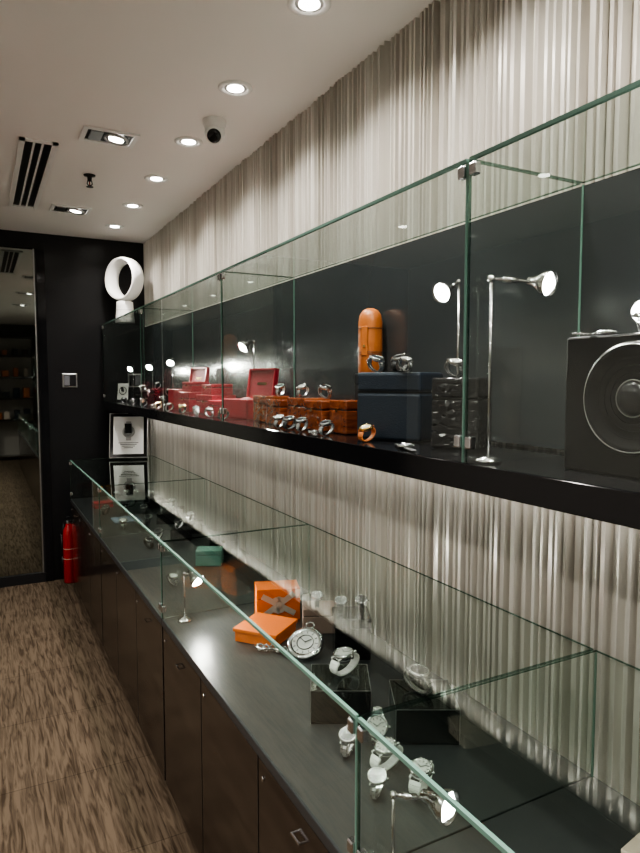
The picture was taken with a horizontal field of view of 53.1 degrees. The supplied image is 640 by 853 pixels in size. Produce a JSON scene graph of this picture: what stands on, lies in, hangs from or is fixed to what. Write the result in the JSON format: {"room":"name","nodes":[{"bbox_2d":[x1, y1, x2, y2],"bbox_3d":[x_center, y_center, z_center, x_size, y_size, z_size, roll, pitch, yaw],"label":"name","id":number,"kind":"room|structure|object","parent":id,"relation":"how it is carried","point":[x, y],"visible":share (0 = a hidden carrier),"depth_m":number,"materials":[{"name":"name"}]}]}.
{"room":"shop","nodes":[
{"label":"shop","id":0,"kind":"room"},
{"bbox_2d":[0,229,144,579],"bbox_3d":[-2.112,-0.169,4.710,2.025,2.655,0.100,-2,5,-28],"label":"wall","id":1,"kind":"structure","parent":0,"point":[78,301],"depth_m":4.80,"materials":[{"name":"paint"}]},
{"bbox_2d":[62,373,77,387],"bbox_3d":[-1.861,-0.343,4.764,0.105,0.105,0.015,-2,5,-28],"label":"light switch","id":2,"kind":"object","parent":1,"relation":"attached to","point":[69,380],"visible":1,"depth_m":4.76,"materials":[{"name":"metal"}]},
{"bbox_2d":[0,579,197,852],"bbox_3d":[-0.729,1.504,0.686,3.250,0.100,8.500,-2,5,-28],"label":"floor","id":3,"kind":"structure","parent":0,"point":[79,772],"depth_m":2.62,"materials":[{"name":"brown carpet"}]},
{"bbox_2d":[61,516,73,583],"bbox_3d":[-1.865,0.912,4.758,0.107,0.493,0.097,2,4,21],"label":"fire extinguisher","id":4,"kind":"object","parent":3,"relation":"on","point":[66,543],"visible":0.95,"depth_m":4.72,"materials":[{"name":"metal"}]},
{"bbox_2d":[69,456,639,852],"bbox_3d":[0.035,0.908,1.803,0.608,0.928,6.726,-2,5,-28],"label":"display counter","id":5,"kind":"object","parent":3,"relation":"on","point":[224,721],"depth_m":1.71,"materials":[{"name":"brown wood"}]},
{"bbox_2d":[120,518,127,528],"bbox_3d":[-1.134,0.558,3.692,0.054,0.062,0.077,-2,4,-20],"label":"wristwatch","id":6,"kind":"object","parent":5,"relation":"on","point":[122,520],"visible":0.97,"depth_m":3.67,"materials":[{"name":"metal"}]},
{"bbox_2d":[109,413,147,457],"bbox_3d":[-1.393,0.066,4.662,0.270,0.322,0.094,-1,4,-10],"label":"poster","id":7,"kind":"object","parent":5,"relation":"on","point":[128,433],"visible":0.99,"depth_m":4.65,"materials":[{"name":"paper"}]},
{"bbox_2d":[115,497,144,502],"bbox_3d":[-1.385,0.518,4.589,0.240,0.012,0.200,-2,5,-28],"label":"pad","id":8,"kind":"object","parent":5,"relation":"on","point":[123,499],"visible":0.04,"depth_m":4.53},
{"bbox_2d":[120,515,141,522],"bbox_3d":[-1.186,0.569,3.916,0.160,0.008,0.160,-2,5,-28],"label":"tray","id":9,"kind":"object","parent":5,"relation":"on","point":[129,518],"visible":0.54,"depth_m":3.92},
{"bbox_2d":[127,498,136,506],"bbox_3d":[-1.270,0.511,4.330,0.054,0.061,0.075,2,5,29],"label":"wristwatch","id":10,"kind":"object","parent":5,"relation":"on","point":[129,500],"visible":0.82,"depth_m":4.32,"materials":[{"name":"black leather"}]},
{"bbox_2d":[140,504,148,513],"bbox_3d":[-1.121,0.529,4.094,0.054,0.061,0.075,0,4,-6],"label":"wristwatch","id":11,"kind":"object","parent":5,"relation":"on","point":[144,507],"visible":1,"depth_m":4.07,"materials":[{"name":"black leather"}]},
{"bbox_2d":[143,514,152,524],"bbox_3d":[-1.015,0.551,3.788,0.054,0.061,0.075,0,4,-1],"label":"wristwatch","id":12,"kind":"object","parent":5,"relation":"on","point":[147,517],"visible":1,"depth_m":3.77,"materials":[{"name":"black leather"}]},
{"bbox_2d":[143,537,153,548],"bbox_3d":[-0.874,0.591,3.267,0.069,0.056,0.050,4,6,42],"label":"wristwatch","id":13,"kind":"object","parent":5,"relation":"on","point":[146,540],"visible":1,"depth_m":3.26,"materials":[{"name":"silver leather"}]},
{"bbox_2d":[143,497,161,507],"bbox_3d":[-1.128,0.513,4.317,0.110,0.060,0.090,-1,4,-8],"label":"block","id":14,"kind":"object","parent":5,"relation":"on","point":[155,502],"visible":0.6,"depth_m":4.28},
{"bbox_2d":[153,528,163,539],"bbox_3d":[-0.864,0.577,3.439,0.054,0.062,0.077,1,4,15],"label":"wristwatch","id":15,"kind":"object","parent":5,"relation":"on","point":[157,531],"visible":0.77,"depth_m":3.43,"materials":[{"name":"metal"}]},
{"bbox_2d":[156,511,176,524],"bbox_3d":[-0.920,0.548,3.840,0.110,0.060,0.090,-1,4,-8],"label":"block","id":16,"kind":"object","parent":5,"relation":"on","point":[168,517],"visible":0.82,"depth_m":3.80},
{"bbox_2d":[160,503,168,513],"bbox_3d":[-0.927,0.489,3.830,0.052,0.060,0.074,2,4,22],"label":"wristwatch","id":17,"kind":"object","parent":16,"relation":"on","point":[163,505],"visible":1,"depth_m":3.82,"materials":[{"name":"metal"}]},
{"bbox_2d":[167,573,178,585],"bbox_3d":[-0.614,0.637,2.671,0.064,0.052,0.045,4,6,42],"label":"wristwatch","id":18,"kind":"object","parent":5,"relation":"on","point":[173,576],"visible":1,"depth_m":2.66,"materials":[{"name":"metal"}]},
{"bbox_2d":[165,506,184,517],"bbox_3d":[-0.906,0.536,4.005,0.110,0.060,0.090,-1,4,-8],"label":"block","id":19,"kind":"object","parent":5,"relation":"on","point":[180,510],"visible":0.58,"depth_m":3.97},
{"bbox_2d":[169,498,177,507],"bbox_3d":[-0.913,0.477,3.995,0.052,0.060,0.074,2,4,22],"label":"wristwatch","id":20,"kind":"object","parent":19,"relation":"on","point":[172,500],"visible":0.98,"depth_m":3.98,"materials":[{"name":"metal"}]},
{"bbox_2d":[170,526,191,540],"bbox_3d":[-0.746,0.577,3.447,0.110,0.060,0.090,-1,4,-8],"label":"block","id":21,"kind":"object","parent":5,"relation":"on","point":[184,531],"visible":0.93,"depth_m":3.40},
{"bbox_2d":[174,517,184,528],"bbox_3d":[-0.752,0.517,3.437,0.052,0.060,0.074,2,4,22],"label":"wristwatch","id":22,"kind":"object","parent":21,"relation":"on","point":[181,520],"visible":1,"depth_m":3.42,"materials":[{"name":"metal"}]},
{"bbox_2d":[177,570,204,622],"bbox_3d":[-0.458,0.603,2.275,0.098,0.178,0.059,0,4,4],"label":"spotlight","id":23,"kind":"object","parent":5,"relation":"on","point":[195,582],"visible":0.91,"depth_m":2.27,"materials":[{"name":"metal"}]},
{"bbox_2d":[183,520,202,533],"bbox_3d":[-0.718,0.565,3.608,0.110,0.060,0.090,-1,4,-8],"label":"block","id":24,"kind":"object","parent":5,"relation":"on","point":[197,525],"visible":0.56,"depth_m":3.57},
{"bbox_2d":[186,511,195,521],"bbox_3d":[-0.725,0.506,3.598,0.052,0.060,0.074,2,4,22],"label":"wristwatch","id":25,"kind":"object","parent":24,"relation":"on","point":[189,513],"visible":1,"depth_m":3.58,"materials":[{"name":"metal"}]},
{"bbox_2d":[195,546,223,565],"bbox_3d":[-0.516,0.605,2.992,0.120,0.070,0.090,0,4,-3],"label":"gift box","id":26,"kind":"object","parent":5,"relation":"on","point":[205,555],"visible":1,"depth_m":2.95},
{"bbox_2d":[209,530,237,554],"bbox_3d":[-0.475,0.577,3.168,0.140,0.100,0.104,-1,4,-8],"label":"box","id":27,"kind":"object","parent":5,"relation":"on","point":[229,542],"visible":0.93,"depth_m":3.12,"materials":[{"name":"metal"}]},
{"bbox_2d":[233,612,297,645],"bbox_3d":[-0.180,0.679,2.137,0.160,0.045,0.160,2,5,24],"label":"gift box","id":28,"kind":"object","parent":5,"relation":"on","point":[279,628],"visible":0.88,"depth_m":2.10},
{"bbox_2d":[255,580,299,618],"bbox_3d":[-0.156,0.631,2.323,0.155,0.115,0.100,-1,4,-10],"label":"gift box","id":29,"kind":"object","parent":5,"relation":"on","point":[282,588],"visible":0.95,"depth_m":2.28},
{"bbox_2d":[261,591,295,615],"bbox_3d":[-0.146,0.632,2.265,0.127,0.094,0.006,-1,4,-10],"label":"ribbon bow","id":30,"kind":"object","parent":29,"relation":"attached to","point":[278,602],"visible":0.96,"depth_m":2.27,"materials":[{"name":"brown fabric"}]},
{"bbox_2d":[254,622,323,659],"bbox_3d":[-0.096,0.671,2.021,0.226,0.078,0.121,1,4,14],"label":"watch","id":31,"kind":"object","parent":5,"relation":"on","point":[305,643],"visible":0.84,"depth_m":2.00,"materials":[{"name":"metal"}]},
{"bbox_2d":[302,600,334,633],"bbox_3d":[-0.005,0.654,2.200,0.110,0.085,0.090,0,4,-3],"label":"gift box","id":32,"kind":"object","parent":5,"relation":"on","point":[321,617],"visible":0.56,"depth_m":2.16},
{"bbox_2d":[311,590,323,607],"bbox_3d":[-0.007,0.587,2.182,0.045,0.051,0.063,0,4,2],"label":"wristwatch","id":33,"kind":"object","parent":32,"relation":"on","point":[316,595],"visible":1,"depth_m":2.16,"materials":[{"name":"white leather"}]},
{"bbox_2d":[310,664,370,723],"bbox_3d":[0.052,0.693,1.666,0.151,0.086,0.151,0,4,0],"label":"acrylic riser","id":34,"kind":"object","parent":5,"relation":"on","point":[354,688],"visible":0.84,"depth_m":1.59,"materials":[{"name":"plastic"}]},
{"bbox_2d":[329,646,359,675],"bbox_3d":[0.067,0.616,1.677,0.088,0.063,0.061,-4,6,-43],"label":"wristwatch","id":35,"kind":"object","parent":34,"relation":"on","point":[341,654],"visible":1,"depth_m":1.67,"materials":[{"name":"metal"}]},
{"bbox_2d":[338,726,354,756],"bbox_3d":[0.069,0.722,1.471,0.050,0.057,0.071,2,4,22],"label":"wristwatch","id":36,"kind":"object","parent":5,"relation":"on","point":[345,737],"visible":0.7,"depth_m":1.45,"materials":[{"name":"metal"}]},
{"bbox_2d":[332,606,371,660],"bbox_3d":[0.098,0.646,2.005,0.115,0.130,0.115,0,4,-3],"label":"box","id":37,"kind":"object","parent":5,"relation":"on","point":[352,629],"visible":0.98,"depth_m":1.95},
{"bbox_2d":[334,596,348,614],"bbox_3d":[0.068,0.555,1.994,0.045,0.051,0.063,0,4,4],"label":"wristwatch","id":38,"kind":"object","parent":37,"relation":"on","point":[341,601],"visible":1,"depth_m":1.98,"materials":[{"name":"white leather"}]},
{"bbox_2d":[355,595,368,613],"bbox_3d":[0.132,0.555,2.001,0.045,0.051,0.063,0,4,4],"label":"wristwatch","id":39,"kind":"object","parent":37,"relation":"on","point":[361,600],"visible":1,"depth_m":1.98,"materials":[{"name":"silver leather"}]},
{"bbox_2d":[367,765,388,798],"bbox_3d":[0.122,0.735,1.325,0.045,0.052,0.064,2,4,22],"label":"wristwatch","id":40,"kind":"object","parent":5,"relation":"on","point":[376,776],"visible":1,"depth_m":1.31,"materials":[{"name":"metal"}]},
{"bbox_2d":[367,706,390,745],"bbox_3d":[0.137,0.708,1.505,0.058,0.080,0.072,1,4,7],"label":"wristwatch","id":41,"kind":"object","parent":5,"relation":"on","point":[379,722],"visible":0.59,"depth_m":1.48,"materials":[{"name":"metal"}]},
{"bbox_2d":[370,737,402,770],"bbox_3d":[0.149,0.724,1.411,0.081,0.059,0.056,-3,5,-38],"label":"wristwatch","id":42,"kind":"object","parent":5,"relation":"on","point":[380,749],"visible":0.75,"depth_m":1.41,"materials":[{"name":"white metal"}]},
{"bbox_2d":[408,757,434,795],"bbox_3d":[0.214,0.729,1.333,0.056,0.060,0.081,3,5,32],"label":"wristwatch","id":43,"kind":"object","parent":5,"relation":"on","point":[425,765],"visible":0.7,"depth_m":1.32,"materials":[{"name":"metal"}]},
{"bbox_2d":[389,680,459,744],"bbox_3d":[0.253,0.700,1.575,0.151,0.086,0.151,0,4,0],"label":"acrylic riser","id":44,"kind":"object","parent":5,"relation":"on","point":[436,721],"visible":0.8,"depth_m":1.50,"materials":[{"name":"plastic"}]},
{"bbox_2d":[402,664,433,694],"bbox_3d":[0.243,0.625,1.582,0.058,0.062,0.086,-4,6,-43],"label":"wristwatch","id":45,"kind":"object","parent":44,"relation":"on","point":[416,671],"visible":1,"depth_m":1.57,"materials":[{"name":"metal"}]},
{"bbox_2d":[389,788,459,852],"bbox_3d":[0.168,0.694,1.096,0.136,0.167,0.061,1,4,13],"label":"spotlight","id":46,"kind":"object","parent":5,"relation":"on","point":[443,812],"visible":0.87,"depth_m":1.09,"materials":[{"name":"metal"}]},
{"bbox_2d":[621,832,639,852],"bbox_3d":[0.593,0.757,1.118,0.105,0.038,0.085,-3,5,-38],"label":"gift box","id":47,"kind":"object","parent":5,"relation":"on","point":[633,846],"visible":1,"depth_m":1.12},
{"bbox_2d":[0,0,439,242],"bbox_3d":[-0.729,-1.144,0.494,3.250,0.100,8.500,-2,5,-28],"label":"ceiling","id":48,"kind":"structure","parent":0,"point":[154,70],"depth_m":2.29,"materials":[{"name":"paint"}]},
{"bbox_2d":[8,136,58,208],"bbox_3d":[-1.520,-1.296,3.353,0.160,0.010,1.220,-2,5,-28],"label":"ceiling vent","id":49,"kind":"object","parent":48,"relation":"in","point":[34,159],"visible":1,"depth_m":3.22,"materials":[{"name":"white plastic"}]},
{"bbox_2d":[49,204,91,215],"bbox_3d":[-1.544,-1.336,3.962,0.230,0.026,0.170,-2,5,-28],"label":"recessed light","id":50,"kind":"object","parent":48,"relation":"in","point":[59,208],"visible":1,"depth_m":3.94,"materials":[{"name":"white plastic"}]},
{"bbox_2d":[83,173,95,187],"bbox_3d":[-1.189,-1.267,3.304,0.060,0.061,0.060,-2,5,-28],"label":"sprinkler","id":51,"kind":"object","parent":48,"relation":"attached to","point":[89,176],"visible":1,"depth_m":3.30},
{"bbox_2d":[78,125,139,148],"bbox_3d":[-0.915,-1.250,2.778,0.230,0.026,0.170,-2,5,-28],"label":"recessed light","id":52,"kind":"object","parent":48,"relation":"in","point":[88,133],"visible":1,"depth_m":2.77,"materials":[{"name":"white plastic"}]},
{"bbox_2d":[105,224,123,228],"bbox_3d":[-1.410,-1.373,4.396,0.124,0.007,0.124,-2,5,-28],"label":"recessed light","id":53,"kind":"object","parent":48,"relation":"in","point":[113,226],"depth_m":4.39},
{"bbox_2d":[122,203,142,208],"bbox_3d":[-1.134,-1.336,3.876,0.124,0.007,0.124,-2,5,-28],"label":"recessed light","id":54,"kind":"object","parent":48,"relation":"in","point":[127,205],"depth_m":3.87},
{"bbox_2d":[144,175,167,182],"bbox_3d":[-0.858,-1.298,3.356,0.124,0.007,0.124,-2,5,-28],"label":"recessed light","id":55,"kind":"object","parent":48,"relation":"in","point":[151,178],"depth_m":3.35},
{"bbox_2d":[174,136,202,147],"bbox_3d":[-0.582,-1.260,2.836,0.124,0.007,0.124,-2,5,-28],"label":"recessed light","id":56,"kind":"object","parent":48,"relation":"in","point":[185,141],"depth_m":2.83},
{"bbox_2d":[203,116,225,144],"bbox_3d":[-0.429,-1.197,2.612,0.096,0.100,0.096,-2,5,-28],"label":"security camera","id":57,"kind":"object","parent":48,"relation":"attached to","point":[214,126],"visible":1,"depth_m":2.58,"materials":[{"name":"white plastic"}]},
{"bbox_2d":[218,80,252,96],"bbox_3d":[-0.306,-1.222,2.316,0.124,0.007,0.124,-2,5,-28],"label":"recessed light","id":58,"kind":"object","parent":48,"relation":"in","point":[237,88],"depth_m":2.31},
{"bbox_2d":[287,0,330,16],"bbox_3d":[-0.030,-1.185,1.796,0.124,0.007,0.124,-2,5,-28],"label":"recessed light","id":59,"kind":"object","parent":48,"relation":"in","point":[305,8],"depth_m":1.81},
{"bbox_2d":[143,0,639,805],"bbox_3d":[0.684,0.126,1.337,0.152,2.555,8.500,-2,5,-28],"label":"wall","id":60,"kind":"structure","parent":0,"point":[463,79],"depth_m":1.79,"materials":[{"name":"fabric"}]},
{"bbox_2d":[101,79,639,529],"bbox_3d":[0.115,-0.214,1.872,0.327,0.677,6.920,-2,5,-28],"label":"display case","id":61,"kind":"object","parent":60,"relation":"attached to","point":[305,327],"visible":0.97,"depth_m":1.60,"materials":[{"name":"clear glass"}]},
{"bbox_2d":[116,381,130,401],"bbox_3d":[-1.459,-0.259,4.752,0.110,0.150,0.050,1,4,12],"label":"clock","id":62,"kind":"object","parent":61,"relation":"on","point":[123,389],"visible":0.97,"depth_m":4.74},
{"bbox_2d":[105,257,143,317],"bbox_3d":[-1.430,-0.996,4.682,0.314,0.472,0.144,3,5,32],"label":"fan","id":63,"kind":"object","parent":61,"relation":"on","point":[124,305],"visible":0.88,"depth_m":4.64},
{"bbox_2d":[127,365,134,401],"bbox_3d":[-1.352,-0.308,4.610,0.052,0.267,0.107,0,4,1],"label":"spotlight","id":64,"kind":"object","parent":61,"relation":"on","point":[130,368],"visible":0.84,"depth_m":4.62,"materials":[{"name":"metal"}]},
{"bbox_2d":[136,391,149,402],"bbox_3d":[-1.244,-0.210,4.543,0.104,0.080,0.120,-3,5,-33],"label":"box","id":65,"kind":"object","parent":61,"relation":"on","point":[138,393],"visible":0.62,"depth_m":4.49,"materials":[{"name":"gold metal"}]},
{"bbox_2d":[145,363,157,405],"bbox_3d":[-1.042,-0.261,3.961,0.052,0.267,0.107,0,4,1],"label":"spotlight","id":66,"kind":"object","parent":61,"relation":"on","point":[149,367],"visible":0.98,"depth_m":3.97,"materials":[{"name":"metal"}]},
{"bbox_2d":[149,389,167,404],"bbox_3d":[-1.047,-0.193,4.172,0.104,0.100,0.120,-3,5,-33],"label":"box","id":67,"kind":"object","parent":61,"relation":"on","point":[157,392],"visible":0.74,"depth_m":4.12,"materials":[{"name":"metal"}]},
{"bbox_2d":[159,396,167,405],"bbox_3d":[-0.926,-0.156,3.944,0.104,0.060,0.120,-3,5,-33],"label":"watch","id":68,"kind":"object","parent":61,"relation":"on","point":[164,399],"visible":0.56,"depth_m":3.90,"materials":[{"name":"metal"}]},
{"bbox_2d":[166,358,173,388],"bbox_3d":[-0.847,-0.249,3.657,0.052,0.287,0.108,0,4,0],"label":"spotlight","id":69,"kind":"object","parent":61,"relation":"on","point":[170,362],"visible":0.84,"depth_m":3.62,"materials":[{"name":"metal"}]},
{"bbox_2d":[178,404,185,412],"bbox_3d":[-0.664,-0.086,3.100,0.038,0.042,0.054,1,4,18],"label":"wristwatch","id":70,"kind":"object","parent":61,"relation":"on","point":[181,406],"visible":1,"depth_m":3.09,"materials":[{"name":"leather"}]},
{"bbox_2d":[168,367,209,409],"bbox_3d":[-0.714,-0.208,3.489,0.158,0.230,0.200,-3,5,-36],"label":"box","id":71,"kind":"object","parent":61,"relation":"on","point":[197,374],"visible":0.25,"depth_m":3.49,"materials":[{"name":"leather"}]},
{"bbox_2d":[178,392,201,412],"bbox_3d":[-0.632,-0.125,3.240,0.134,0.100,0.150,-3,5,-33],"label":"box","id":72,"kind":"object","parent":61,"relation":"on","point":[187,398],"visible":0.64,"depth_m":3.16,"materials":[{"name":"leather"}]},
{"bbox_2d":[182,382,209,391],"bbox_3d":[-0.627,-0.200,3.226,0.104,0.050,0.110,-3,5,-38],"label":"box","id":73,"kind":"object","parent":72,"relation":"on","point":[187,386],"visible":0.89,"depth_m":3.18,"materials":[{"name":"leather"}]},
{"bbox_2d":[192,406,200,414],"bbox_3d":[-0.566,-0.073,2.928,0.038,0.042,0.056,-2,5,-31],"label":"wristwatch","id":74,"kind":"object","parent":61,"relation":"on","point":[197,408],"visible":1,"depth_m":2.91,"materials":[{"name":"metal"}]},
{"bbox_2d":[204,407,213,416],"bbox_3d":[-0.477,-0.061,2.761,0.056,0.042,0.038,4,6,42],"label":"wristwatch","id":75,"kind":"object","parent":61,"relation":"on","point":[206,408],"visible":1,"depth_m":2.75,"materials":[{"name":"metal"}]},
{"bbox_2d":[207,400,221,416],"bbox_3d":[-0.421,-0.082,2.845,0.124,0.070,0.120,-3,5,-38],"label":"box","id":76,"kind":"object","parent":61,"relation":"on","point":[215,404],"visible":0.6,"depth_m":2.80,"materials":[{"name":"leather"}]},
{"bbox_2d":[196,394,235,413],"bbox_3d":[-0.498,-0.107,3.052,0.134,0.090,0.160,-3,5,-38],"label":"box","id":77,"kind":"object","parent":61,"relation":"on","point":[201,400],"visible":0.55,"depth_m":3.01,"materials":[{"name":"leather"}]},
{"bbox_2d":[202,384,232,394],"bbox_3d":[-0.494,-0.178,3.060,0.114,0.050,0.130,-2,5,-30],"label":"box","id":78,"kind":"object","parent":77,"relation":"on","point":[207,389],"visible":0.82,"depth_m":3.01,"materials":[{"name":"leather"}]},
{"bbox_2d":[237,340,255,367],"bbox_3d":[-0.317,-0.217,2.855,0.057,0.339,0.117,3,5,38],"label":"spotlight","id":79,"kind":"object","parent":61,"relation":"on","point":[243,346],"visible":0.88,"depth_m":2.82,"materials":[{"name":"metal"}]},
{"bbox_2d":[224,368,278,419],"bbox_3d":[-0.294,-0.141,2.698,0.170,0.210,0.180,-4,6,-43],"label":"box","id":80,"kind":"object","parent":61,"relation":"on","point":[261,381],"visible":0.74,"depth_m":2.69,"materials":[{"name":"leather"}]},
{"bbox_2d":[253,395,288,421],"bbox_3d":[-0.191,-0.070,2.474,0.104,0.100,0.125,-2,5,-28],"label":"box","id":81,"kind":"object","parent":61,"relation":"on","point":[259,405],"visible":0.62,"depth_m":2.44,"materials":[{"name":"brown wood"}]},
{"bbox_2d":[265,399,287,424],"bbox_3d":[-0.123,-0.054,2.330,0.119,0.090,0.135,-2,5,-28],"label":"box","id":82,"kind":"object","parent":61,"relation":"on","point":[273,407],"visible":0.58,"depth_m":2.29,"materials":[{"name":"brown wood"}]},
{"bbox_2d":[275,384,285,395],"bbox_3d":[-0.142,-0.134,2.341,0.040,0.046,0.058,2,5,26],"label":"wristwatch","id":83,"kind":"object","parent":82,"relation":"on","point":[278,386],"visible":1,"depth_m":2.33,"materials":[{"name":"metal"}]},
{"bbox_2d":[273,414,284,427],"bbox_3d":[-0.133,-0.018,2.139,0.040,0.045,0.059,2,5,26],"label":"wristwatch","id":84,"kind":"object","parent":61,"relation":"on","point":[280,416],"visible":0.88,"depth_m":2.12,"materials":[{"name":"metal"}]},
{"bbox_2d":[282,416,295,429],"bbox_3d":[-0.096,-0.013,2.068,0.040,0.044,0.058,3,5,37],"label":"wristwatch","id":85,"kind":"object","parent":61,"relation":"on","point":[286,419],"visible":0.91,"depth_m":2.05,"materials":[{"name":"silver metal"}]},
{"bbox_2d":[295,417,308,431],"bbox_3d":[-0.054,-0.007,1.989,0.040,0.045,0.059,2,5,28],"label":"wristwatch","id":86,"kind":"object","parent":61,"relation":"on","point":[300,419],"visible":1,"depth_m":1.98,"materials":[{"name":"metal"}]},
{"bbox_2d":[287,397,329,427],"bbox_3d":[-0.042,-0.049,2.192,0.104,0.100,0.135,-2,5,-28],"label":"box","id":87,"kind":"object","parent":61,"relation":"on","point":[295,407],"visible":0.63,"depth_m":2.16,"materials":[{"name":"brown wood"}]},
{"bbox_2d":[296,384,309,397],"bbox_3d":[-0.056,-0.122,2.177,0.040,0.046,0.058,3,5,38],"label":"wristwatch","id":88,"kind":"object","parent":87,"relation":"on","point":[300,387],"visible":1,"depth_m":2.17,"materials":[{"name":"metal"}]},
{"bbox_2d":[308,430,318,435],"bbox_3d":[-0.015,0.016,1.898,0.040,0.010,0.154,0,4,-3],"label":"wristwatch","id":89,"kind":"object","parent":61,"relation":"on","point":[313,432],"visible":0.98,"depth_m":1.88,"materials":[{"name":"metal"}]},
{"bbox_2d":[304,400,329,431],"bbox_3d":[0.024,-0.037,2.052,0.119,0.095,0.125,-2,5,-28],"label":"box","id":90,"kind":"object","parent":61,"relation":"on","point":[316,411],"visible":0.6,"depth_m":2.00,"materials":[{"name":"brown wood"}]},
{"bbox_2d":[318,384,331,398],"bbox_3d":[0.016,-0.112,2.043,0.040,0.046,0.058,-3,5,-37],"label":"wristwatch","id":91,"kind":"object","parent":90,"relation":"on","point":[327,388],"visible":1,"depth_m":2.03,"materials":[{"name":"metal"}]},
{"bbox_2d":[319,420,334,435],"bbox_3d":[0.021,0.004,1.847,0.040,0.045,0.059,4,5,41],"label":"wristwatch","id":92,"kind":"object","parent":61,"relation":"on","point":[324,423],"visible":1,"depth_m":1.84,"materials":[{"name":"metal"}]},
{"bbox_2d":[329,399,356,434],"bbox_3d":[0.094,-0.031,1.937,0.104,0.100,0.105,-2,5,-28],"label":"box","id":93,"kind":"object","parent":61,"relation":"on","point":[343,412],"visible":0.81,"depth_m":1.89,"materials":[{"name":"brown"}]},
{"bbox_2d":[355,374,357,398],"bbox_3d":[0.163,-0.077,2.021,0.080,0.180,0.080,-2,5,-28],"label":"block","id":94,"kind":"object","parent":61,"relation":"on","point":[356,389],"visible":0.13,"depth_m":2.02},
{"bbox_2d":[358,424,375,441],"bbox_3d":[0.124,0.017,1.665,0.040,0.044,0.058,4,6,44],"label":"wristwatch","id":95,"kind":"object","parent":61,"relation":"on","point":[367,427],"visible":1,"depth_m":1.65,"materials":[{"name":"gold leather"}]},
{"bbox_2d":[104,401,639,529],"bbox_3d":[0.117,0.050,1.892,0.323,0.053,6.920,-2,5,-28],"label":"shelf","id":96,"kind":"object","parent":61,"relation":"attached to","point":[530,476],"depth_m":1.31,"materials":[{"name":"wood"}]},
{"bbox_2d":[357,372,442,441],"bbox_3d":[0.219,-0.057,1.746,0.190,0.180,0.150,3,5,34],"label":"box","id":97,"kind":"object","parent":61,"relation":"on","point":[398,405],"visible":0.77,"depth_m":1.68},
{"bbox_2d":[358,308,382,372],"bbox_3d":[0.159,-0.270,2.016,0.078,0.204,0.078,0,4,-5],"label":"roll","id":98,"kind":"object","parent":97,"relation":"on","point":[370,328],"visible":0.94,"depth_m":1.98,"materials":[{"name":"orange leather"}]},
{"bbox_2d":[367,355,384,371],"bbox_3d":[0.153,-0.172,1.748,0.043,0.049,0.061,-3,5,-33],"label":"wristwatch","id":99,"kind":"object","parent":97,"relation":"on","point":[376,358],"visible":1,"depth_m":1.73,"materials":[{"name":"metal"}]},
{"bbox_2d":[391,354,407,371],"bbox_3d":[0.214,-0.169,1.693,0.060,0.048,0.043,-4,6,-43],"label":"wristwatch","id":100,"kind":"object","parent":97,"relation":"on","point":[395,358],"visible":0.71,"depth_m":1.68,"materials":[{"name":"silver metal"}]},
{"bbox_2d":[398,356,413,371],"bbox_3d":[0.220,-0.161,1.643,0.036,0.041,0.052,-2,5,-30],"label":"wristwatch","id":101,"kind":"object","parent":97,"relation":"on","point":[409,360],"visible":1,"depth_m":1.63,"materials":[{"name":"metal"}]},
{"bbox_2d":[394,443,416,451],"bbox_3d":[0.200,0.045,1.493,0.040,0.010,0.154,-1,4,-8],"label":"wristwatch","id":102,"kind":"object","parent":61,"relation":"on","point":[407,446],"visible":1,"depth_m":1.48,"materials":[{"name":"silver metal"}]},
{"bbox_2d":[432,279,461,377],"bbox_3d":[0.330,-0.163,1.609,0.097,0.412,0.054,-2,5,-28],"label":"spotlight","id":103,"kind":"object","parent":61,"relation":"on","point":[441,292],"visible":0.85,"depth_m":1.59,"materials":[{"name":"metal"}]},
{"bbox_2d":[431,378,491,450],"bbox_3d":[0.334,-0.032,1.508,0.115,0.165,0.100,3,5,32],"label":"box","id":104,"kind":"object","parent":61,"relation":"on","point":[447,393],"visible":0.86,"depth_m":1.47,"materials":[{"name":"black leather"}]},
{"bbox_2d":[444,358,462,376],"bbox_3d":[0.320,-0.140,1.521,0.040,0.046,0.058,-2,5,-26],"label":"wristwatch","id":105,"kind":"object","parent":104,"relation":"on","point":[451,361],"visible":0.94,"depth_m":1.51,"materials":[{"name":"metal"}]},
{"bbox_2d":[475,270,558,463],"bbox_3d":[0.373,-0.109,1.219,0.147,0.361,0.054,1,4,17],"label":"spotlight","id":106,"kind":"object","parent":61,"relation":"on","point":[545,284],"visible":1,"depth_m":1.22,"materials":[{"name":"metal"}]},
{"bbox_2d":[564,333,639,478],"bbox_3d":[0.592,-0.034,1.052,0.206,0.235,0.320,-2,5,-28],"label":"speaker","id":107,"kind":"object","parent":61,"relation":"on","point":[602,407],"visible":1,"depth_m":1.08,"materials":[{"name":"black paint"}]},
{"bbox_2d":[572,330,619,335],"bbox_3d":[0.497,-0.162,1.107,0.137,0.009,0.036,-1,4,-18],"label":"wristwatch","id":108,"kind":"object","parent":107,"relation":"on","point":[599,332],"visible":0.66,"depth_m":1.09,"materials":[{"name":"metal"}]},
{"bbox_2d":[630,300,639,323],"bbox_3d":[0.575,-0.185,1.090,0.107,0.059,0.053,-4,6,-43],"label":"spotlight","id":109,"kind":"object","parent":107,"relation":"on","point":[636,306],"visible":0.7,"depth_m":1.07,"materials":[{"name":"metal"}]},
{"bbox_2d":[632,311,639,332],"bbox_3d":[0.531,-0.172,1.051,0.036,0.038,0.053,2,4,22],"label":"wristwatch","id":110,"kind":"object","parent":107,"relation":"on","point":[636,314],"visible":0.98,"depth_m":1.04,"materials":[{"name":"metal"}]},
{"bbox_3d":[-3.592,-0.112,3.928,1.325,2.655,0.100,-2,5,-28],"label":"wall","id":111,"kind":"structure","parent":0,"visible":0},
{"bbox_2d":[0,240,53,587],"bbox_3d":[-2.490,-0.063,4.458,1.115,2.480,0.122,-2,5,-28],"label":"door","id":112,"kind":"structure","parent":111,"relation":"in","point":[26,523],"depth_m":4.64,"materials":[{"name":"glass"}]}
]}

